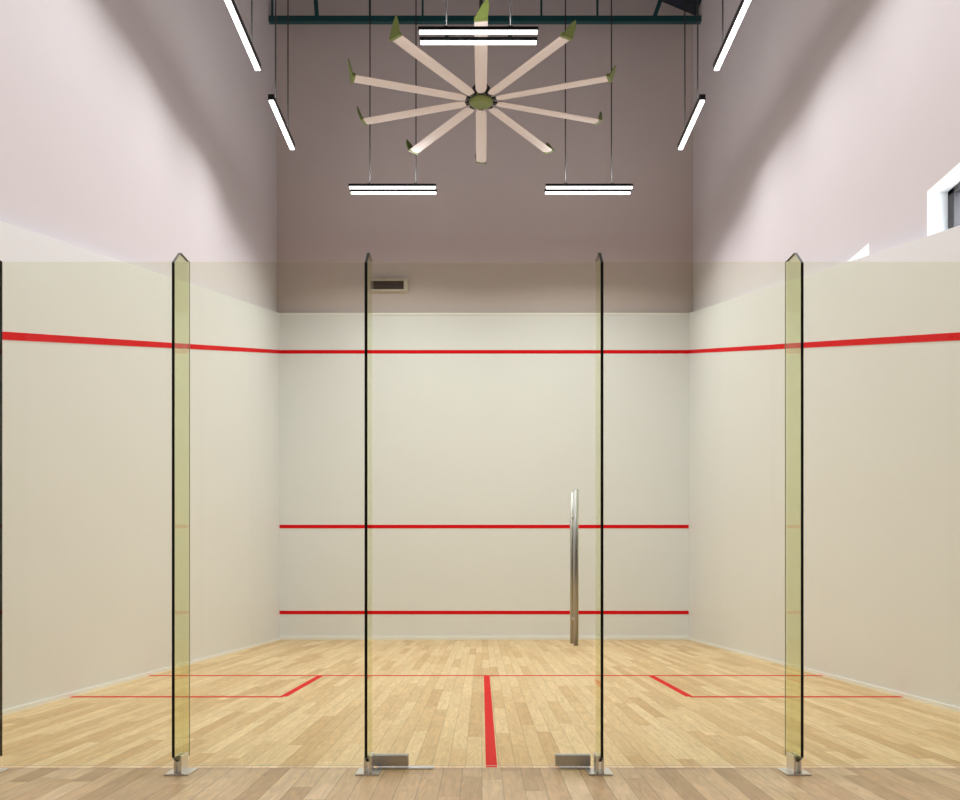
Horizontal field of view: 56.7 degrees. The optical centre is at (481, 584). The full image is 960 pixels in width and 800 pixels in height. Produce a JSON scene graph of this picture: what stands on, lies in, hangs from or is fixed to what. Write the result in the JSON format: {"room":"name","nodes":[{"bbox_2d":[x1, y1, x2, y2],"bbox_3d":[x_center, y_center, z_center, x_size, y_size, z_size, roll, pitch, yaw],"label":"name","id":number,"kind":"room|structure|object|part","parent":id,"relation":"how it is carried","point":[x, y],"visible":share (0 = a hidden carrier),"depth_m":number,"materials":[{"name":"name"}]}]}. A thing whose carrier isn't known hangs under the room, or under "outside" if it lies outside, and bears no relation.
{"room":"sports hall","nodes":[
{"label":"sports hall","id":0,"kind":"room"},
{"bbox_2d":[0,0,276,311],"bbox_3d":[-3.380,-5.431,5.000,0.300,12.581,18.000,0,0,0],"label":"wall","id":1,"kind":"structure","parent":0,"point":[141,133],"depth_m":8.54,"materials":[{"name":"white paint"}]},
{"bbox_2d":[0,221,278,710],"bbox_3d":[-3.200,-1.698,9.055,0.060,5.117,9.750,0,0,0],"label":"wall panel","id":2,"kind":"object","parent":1,"relation":"attached to","point":[87,428],"visible":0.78,"depth_m":7.94,"materials":[{"name":"white paint"}]},
{"bbox_2d":[2,331,279,352],"bbox_3d":[-3.168,-2.439,9.057,0.004,2.477,9.735,0,0,0],"label":"court line","id":3,"kind":"object","parent":2,"relation":"attached to","point":[5,335],"depth_m":7.61,"materials":[{"name":"red paint"}]},
{"bbox_2d":[2,638,279,715],"bbox_3d":[-3.164,0.845,9.050,0.012,0.030,9.720,0,0,0],"label":"baseboard","id":4,"kind":"structure","parent":1,"relation":"attached to","point":[38,703],"depth_m":7.61,"materials":[{"name":"beige wood"}]},
{"bbox_2d":[0,640,959,799],"bbox_3d":[0.045,0.909,5.000,7.150,0.102,18.600,0,0,0],"label":"floor","id":5,"kind":"structure","parent":0,"point":[434,720],"depth_m":5.30,"materials":[{"name":"brown wood"}]},
{"bbox_2d":[0,768,9,772],"bbox_3d":[-2.255,0.856,4.080,0.110,0.008,0.140,0,0,0],"label":"base plate","id":6,"kind":"object","parent":5,"relation":"on","point":[1,769],"visible":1,"depth_m":4.11,"materials":[{"name":"metal"}]},
{"bbox_2d":[164,768,197,775],"bbox_3d":[-1.379,0.856,4.080,0.110,0.008,0.140,0,0,0],"label":"base plate","id":7,"kind":"object","parent":5,"relation":"on","point":[189,771],"visible":0.74,"depth_m":4.04,"materials":[{"name":"metal"}]},
{"bbox_2d":[174,752,182,772],"bbox_3d":[-1.391,0.815,4.080,0.011,0.079,0.100,0,0,0],"label":"clamp","id":8,"kind":"object","parent":7,"relation":"on","point":[176,764],"visible":0.62,"depth_m":4.05,"materials":[{"name":"metal"}]},
{"bbox_2d":[179,752,188,772],"bbox_3d":[-1.367,0.815,4.080,0.011,0.079,0.100,0,0,0],"label":"clamp","id":9,"kind":"object","parent":7,"relation":"on","point":[184,758],"visible":1,"depth_m":4.07,"materials":[{"name":"metal"}]},
{"bbox_2d":[355,768,382,775],"bbox_3d":[-0.518,0.856,4.080,0.110,0.008,0.140,0,0,0],"label":"base plate","id":10,"kind":"object","parent":5,"relation":"on","point":[360,772],"visible":0.94,"depth_m":4.04,"materials":[{"name":"metal"}]},
{"bbox_2d":[364,752,368,772],"bbox_3d":[-0.530,0.815,4.080,0.011,0.079,0.100,0,0,0],"label":"clamp","id":11,"kind":"object","parent":10,"relation":"on","point":[366,764],"visible":0.74,"depth_m":4.04,"materials":[{"name":"metal"}]},
{"bbox_2d":[369,752,373,772],"bbox_3d":[-0.506,0.815,4.080,0.011,0.079,0.100,0,0,0],"label":"clamp","id":12,"kind":"object","parent":10,"relation":"on","point":[371,757],"visible":1,"depth_m":4.03,"materials":[{"name":"metal"}]},
{"bbox_2d":[279,315,688,635],"bbox_3d":[0.045,-1.698,13.965,6.550,5.117,0.070,0,0,0],"label":"wall panel","id":13,"kind":"object","parent":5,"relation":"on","point":[453,439],"visible":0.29,"depth_m":13.93,"materials":[{"name":"white paint"}]},
{"bbox_2d":[279,525,688,613],"bbox_3d":[0.033,-0.242,13.928,6.403,1.399,0.004,0,0,0],"label":"court line","id":14,"kind":"object","parent":13,"relation":"attached to","point":[280,526],"depth_m":13.93,"materials":[{"name":"red paint"}]},
{"bbox_2d":[280,350,688,353],"bbox_3d":[0.033,-3.650,13.928,6.403,0.054,0.004,0,0,0],"label":"court line","id":15,"kind":"object","parent":13,"relation":"attached to","point":[281,351],"depth_m":13.93,"materials":[{"name":"red paint"}]},
{"bbox_2d":[585,768,612,775],"bbox_3d":[0.536,0.856,4.080,0.110,0.008,0.140,0,0,0],"label":"base plate","id":16,"kind":"object","parent":5,"relation":"on","point":[591,772],"visible":0.94,"depth_m":4.04,"materials":[{"name":"metal"}]},
{"bbox_2d":[594,752,598,772],"bbox_3d":[0.524,0.815,4.080,0.011,0.079,0.100,0,0,0],"label":"clamp","id":17,"kind":"object","parent":16,"relation":"on","point":[596,757],"visible":1,"depth_m":4.03,"materials":[{"name":"metal"}]},
{"bbox_2d":[599,752,603,772],"bbox_3d":[0.548,0.815,4.080,0.011,0.079,0.100,0,0,0],"label":"clamp","id":18,"kind":"object","parent":16,"relation":"on","point":[601,764],"visible":0.76,"depth_m":4.04,"materials":[{"name":"metal"}]},
{"bbox_2d":[777,768,810,775],"bbox_3d":[1.430,0.856,4.080,0.110,0.008,0.140,0,0,0],"label":"base plate","id":19,"kind":"object","parent":5,"relation":"on","point":[785,771],"visible":0.74,"depth_m":4.02,"materials":[{"name":"metal"}]},
{"bbox_2d":[786,752,795,772],"bbox_3d":[1.418,0.815,4.080,0.011,0.079,0.100,0,0,0],"label":"clamp","id":20,"kind":"object","parent":19,"relation":"on","point":[790,758],"visible":1,"depth_m":4.07,"materials":[{"name":"metal"}]},
{"bbox_2d":[792,752,801,772],"bbox_3d":[1.442,0.815,4.080,0.011,0.079,0.100,0,0,0],"label":"clamp","id":21,"kind":"object","parent":19,"relation":"on","point":[798,764],"visible":0.64,"depth_m":4.04,"materials":[{"name":"metal"}]},
{"bbox_2d":[0,765,959,765],"bbox_3d":[0.033,-0.334,4.180,6.397,2.364,0.012,0,0,0],"label":"glass wall","id":22,"kind":"structure","parent":0,"point":[0,765],"depth_m":4.18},
{"bbox_2d":[0,260,1,755],"bbox_3d":[-2.255,-0.358,4.074,0.013,2.316,0.197,0,0,0],"label":"glass fin","id":23,"kind":"object","parent":22,"relation":"attached to","point":[0,260],"visible":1,"depth_m":4.17,"materials":[{"name":"clear glass"}]},
{"bbox_3d":[-1.817,-0.334,4.180,0.868,2.364,0.012,0,0,0],"label":"glass panel","id":24,"kind":"part","parent":22,"relation":"part of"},
{"bbox_2d":[172,253,188,761],"bbox_3d":[-1.379,-0.358,4.074,0.013,2.316,0.197,0,0,0],"label":"glass fin","id":25,"kind":"object","parent":22,"relation":"attached to","point":[178,254],"visible":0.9,"depth_m":3.98,"materials":[{"name":"glass"}]},
{"bbox_2d":[189,261,189,755],"bbox_3d":[-1.371,-0.358,4.171,0.004,2.316,0.004,0,0,0],"label":"joint","id":26,"kind":"object","parent":22,"relation":"attached to","point":[189,261],"visible":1,"depth_m":4.17,"materials":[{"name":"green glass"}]},
{"bbox_3d":[-0.949,-0.334,4.180,0.853,2.364,0.012,0,0,0],"label":"glass panel","id":27,"kind":"part","parent":22,"relation":"part of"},
{"bbox_2d":[365,253,372,761],"bbox_3d":[-0.518,-0.358,4.074,0.013,2.316,0.197,0,0,0],"label":"glass fin","id":28,"kind":"object","parent":22,"relation":"attached to","point":[368,255],"visible":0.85,"depth_m":3.98,"materials":[{"name":"glass"}]},
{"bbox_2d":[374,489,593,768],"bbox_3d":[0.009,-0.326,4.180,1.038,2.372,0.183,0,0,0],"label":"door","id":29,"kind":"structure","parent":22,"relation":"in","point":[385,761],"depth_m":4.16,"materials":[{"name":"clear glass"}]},
{"bbox_3d":[-0.357,0.857,4.180,0.265,0.006,0.060,0,0,0],"label":"pivot plate","id":30,"kind":"part","parent":29,"relation":"part of","materials":[{"name":"metal"}]},
{"bbox_3d":[0.009,-0.332,4.180,1.038,2.360,0.012,0,0,0],"label":"glass","id":31,"kind":"part","parent":29,"relation":"part of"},
{"bbox_3d":[0.435,0.857,4.180,0.145,0.006,0.060,0,0,0],"label":"pivot plate","id":32,"kind":"part","parent":29,"relation":"part of","materials":[{"name":"metal"}]},
{"bbox_2d":[595,253,602,761],"bbox_3d":[0.536,-0.358,4.074,0.013,2.316,0.197,0,0,0],"label":"glass fin","id":33,"kind":"object","parent":22,"relation":"attached to","point":[599,255],"visible":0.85,"depth_m":3.98,"materials":[{"name":"clear glass"}]},
{"bbox_3d":[0.983,-0.334,4.180,0.886,2.364,0.012,0,0,0],"label":"glass panel","id":34,"kind":"part","parent":22,"relation":"part of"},
{"bbox_2d":[785,261,785,755],"bbox_3d":[1.421,-0.358,4.171,0.004,2.316,0.004,0,0,0],"label":"joint","id":35,"kind":"object","parent":22,"relation":"attached to","point":[785,261],"visible":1,"depth_m":4.17,"materials":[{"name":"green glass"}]},
{"bbox_2d":[786,253,803,761],"bbox_3d":[1.430,-0.358,4.074,0.013,2.316,0.197,0,0,0],"label":"glass fin","id":36,"kind":"object","parent":22,"relation":"attached to","point":[793,254],"visible":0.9,"depth_m":3.98,"materials":[{"name":"clear glass"}]},
{"bbox_3d":[1.870,-0.334,4.180,0.872,2.364,0.012,0,0,0],"label":"glass panel","id":37,"kind":"part","parent":22,"relation":"part of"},
{"bbox_2d":[348,0,615,163],"bbox_3d":[-0.010,-7.992,10.400,3.032,4.764,3.144,0,0,0],"label":"ceiling fan","id":38,"kind":"object","parent":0,"point":[480,99],"depth_m":10.21,"materials":[{"name":"beige metal"}]},
{"bbox_2d":[277,0,694,312],"bbox_3d":[0.045,-5.494,14.150,7.150,12.707,0.300,0,0,0],"label":"wall","id":39,"kind":"structure","parent":0,"point":[490,239],"depth_m":14.00,"materials":[{"name":"paint"}]},
{"bbox_2d":[368,279,407,292],"bbox_3d":[-1.472,-4.697,13.965,0.615,0.195,0.070,0,0,0],"label":"air vent","id":40,"kind":"object","parent":39,"relation":"in","point":[374,285],"visible":1,"depth_m":13.95,"materials":[{"name":"beige metal"}]},
{"bbox_2d":[370,281,403,288],"bbox_3d":[-1.488,-4.697,13.963,0.525,0.135,0.025,0,0,0],"label":"grille","id":41,"kind":"object","parent":40,"relation":"attached to","point":[373,284],"depth_m":13.95,"materials":[{"name":"black metal"}]},
{"bbox_2d":[279,636,688,639],"bbox_3d":[0.033,0.830,13.920,6.405,0.060,0.020,0,0,0],"label":"baseboard","id":42,"kind":"structure","parent":39,"relation":"attached to","point":[280,637],"depth_m":13.91,"materials":[{"name":"beige wood"}]},
{"bbox_2d":[279,313,688,314],"bbox_3d":[0.033,-4.241,13.924,6.405,0.032,0.012,0,0,0],"label":"trim","id":43,"kind":"structure","parent":39,"relation":"attached to","point":[279,313],"depth_m":13.92,"materials":[{"name":"beige paint"}]},
{"bbox_2d":[662,0,700,15],"bbox_3d":[0.045,-10.421,5.000,7.150,3.153,18.600,0,0,0],"label":"ceiling","id":44,"kind":"structure","parent":0,"point":[690,4],"depth_m":13.90,"materials":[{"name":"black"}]},
{"bbox_2d":[224,0,260,70],"bbox_3d":[-2.300,-8.308,8.540,0.064,6.064,1.200,0,0,0],"label":"linear pendant light","id":45,"kind":"object","parent":44,"relation":"hanging from","point":[248,43],"visible":1,"depth_m":8.61,"materials":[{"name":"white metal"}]},
{"bbox_3d":[-2.300,-8.340,8.890,0.015,6.000,0.015,0,0,-22],"label":"suspension rod","id":46,"kind":"part","parent":45,"relation":"part of","materials":[{"name":"black metal"}]},
{"bbox_2d":[268,0,294,149],"bbox_3d":[-2.300,-8.308,10.250,0.064,6.064,1.100,0,0,0],"label":"linear pendant light","id":47,"kind":"object","parent":44,"relation":"hanging from","point":[272,100],"visible":1,"depth_m":10.38,"materials":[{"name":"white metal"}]},
{"bbox_3d":[-2.300,-8.340,9.920,0.015,6.000,0.015,0,0,-22],"label":"suspension rod","id":48,"kind":"part","parent":47,"relation":"part of","materials":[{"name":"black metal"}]},
{"bbox_3d":[-2.300,-8.340,10.550,0.015,6.000,0.015,0,0,22],"label":"suspension rod","id":49,"kind":"part","parent":47,"relation":"part of","materials":[{"name":"black metal"}]},
{"bbox_2d":[369,0,370,77],"label":"cable","id":50,"kind":"object","parent":44,"relation":"hanging from","point":[369,0],"depth_m":12.00,"materials":[{"name":"black metal"}]},
{"bbox_3d":[-1.510,-8.189,12.000,0.015,5.639,0.015,0,0,-22],"label":"suspension rod","id":51,"kind":"part","parent":50,"relation":"part of","materials":[{"name":"black metal"}]},
{"bbox_2d":[348,124,436,193],"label":"linear pendant light","id":52,"kind":"object","parent":44,"relation":"hanging from","point":[370,188],"depth_m":12.00,"materials":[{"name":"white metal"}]},
{"bbox_2d":[415,0,416,45],"label":"cable","id":53,"kind":"object","parent":44,"relation":"hanging from","point":[415,0],"depth_m":12.00,"materials":[{"name":"black metal"}]},
{"bbox_3d":[-0.890,-8.059,12.000,0.015,5.378,0.015,0,0,-22],"label":"suspension rod","id":54,"kind":"part","parent":53,"relation":"part of","materials":[{"name":"black metal"}]},
{"bbox_2d":[418,0,537,44],"bbox_3d":[-0.035,-7.915,8.650,1.155,5.209,0.204,0,0,0],"label":"linear pendant light","id":55,"kind":"object","parent":44,"relation":"hanging from","point":[446,30],"visible":1,"depth_m":8.64,"materials":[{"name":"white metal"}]},
{"bbox_3d":[0.275,-7.814,8.650,0.015,4.889,0.015,0,0,-22],"label":"suspension rod","id":56,"kind":"part","parent":55,"relation":"part of","materials":[{"name":"black metal"}]},
{"bbox_2d":[268,0,701,23],"bbox_3d":[0.045,-10.117,13.500,6.589,3.180,0.080,0,0,0],"label":"roof truss","id":57,"kind":"object","parent":44,"relation":"attached to","point":[316,19],"visible":0.78,"depth_m":13.46,"materials":[{"name":"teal metal"}]},
{"bbox_2d":[545,0,632,193],"bbox_3d":[1.435,-7.606,12.000,1.170,4.592,0.204,0,0,0],"label":"linear pendant light","id":58,"kind":"object","parent":44,"relation":"hanging from","point":[566,188],"visible":1,"depth_m":11.99,"materials":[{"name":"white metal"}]},
{"bbox_3d":[1.125,-7.636,12.000,0.015,4.532,0.015,0,0,-22],"label":"suspension rod","id":59,"kind":"part","parent":58,"relation":"part of","materials":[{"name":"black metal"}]},
{"bbox_3d":[1.745,-7.506,12.000,0.015,4.271,0.015,0,0,-22],"label":"suspension rod","id":60,"kind":"part","parent":58,"relation":"part of","materials":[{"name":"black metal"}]},
{"bbox_2d":[678,0,705,149],"bbox_3d":[2.405,-7.320,10.250,0.064,4.088,1.100,0,0,0],"label":"linear pendant light","id":61,"kind":"object","parent":44,"relation":"hanging from","point":[701,99],"visible":1,"depth_m":10.37,"materials":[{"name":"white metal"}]},
{"bbox_3d":[2.405,-7.352,10.550,0.015,4.024,0.015,0,0,-22],"label":"suspension rod","id":62,"kind":"part","parent":61,"relation":"part of","materials":[{"name":"black metal"}]},
{"bbox_3d":[2.405,-7.352,9.920,0.015,4.024,0.015,0,0,22],"label":"suspension rod","id":63,"kind":"part","parent":61,"relation":"part of","materials":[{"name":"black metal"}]},
{"bbox_2d":[713,0,750,70],"bbox_3d":[2.405,-7.320,8.540,0.064,4.088,1.200,0,0,0],"label":"linear pendant light","id":64,"kind":"object","parent":44,"relation":"hanging from","point":[744,4],"visible":1,"depth_m":8.61,"materials":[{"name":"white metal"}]},
{"bbox_3d":[2.405,-7.352,8.890,0.015,4.024,0.015,0,0,22],"label":"suspension rod","id":65,"kind":"part","parent":64,"relation":"part of","materials":[{"name":"black metal"}]},
{"bbox_2d":[693,0,959,310],"bbox_3d":[3.470,-3.992,5.000,0.300,9.704,18.000,0,0,0],"label":"wall","id":66,"kind":"structure","parent":0,"point":[823,130],"depth_m":8.91,"materials":[{"name":"white paint"}]},
{"bbox_2d":[688,638,959,711],"bbox_3d":[3.229,0.845,9.050,0.012,0.030,9.720,0,0,0],"label":"baseboard","id":67,"kind":"structure","parent":66,"relation":"attached to","point":[938,704],"depth_m":7.76,"materials":[{"name":"beige wood"}]},
{"bbox_2d":[689,225,959,707],"bbox_3d":[3.277,-1.698,9.055,0.085,5.117,9.750,0,0,0],"label":"wall panel","id":68,"kind":"object","parent":66,"relation":"attached to","point":[882,421],"visible":0.89,"depth_m":7.92,"materials":[{"name":"white paint"}]},
{"bbox_2d":[689,332,959,352],"bbox_3d":[3.233,-2.439,9.057,0.004,2.477,9.735,0,0,0],"label":"court line","id":69,"kind":"object","parent":68,"relation":"attached to","point":[943,336],"depth_m":7.77,"materials":[{"name":"red paint"}]},
{"bbox_2d":[847,243,868,261],"bbox_3d":[3.394,-2.530,8.415,0.151,0.820,1.570,0,0,0],"label":"lining","id":70,"kind":"object","parent":66,"relation":"attached to","point":[864,251],"visible":0.07,"depth_m":7.86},
{"bbox_2d":[927,162,959,235],"bbox_3d":[3.394,-2.530,5.845,0.151,0.820,1.590,0,0,0],"label":"lining","id":71,"kind":"object","parent":66,"relation":"attached to","point":[937,195],"visible":0.42,"depth_m":6.63,"materials":[{"name":"white paint"}]},
{"bbox_2d":[948,182,959,228],"bbox_3d":[3.500,-2.530,5.845,0.060,0.820,1.590,0,0,0],"label":"frame","id":72,"kind":"object","parent":66,"relation":"attached to","point":[954,193],"visible":0.41,"depth_m":6.54,"materials":[{"name":"grey metal"}]}
]}

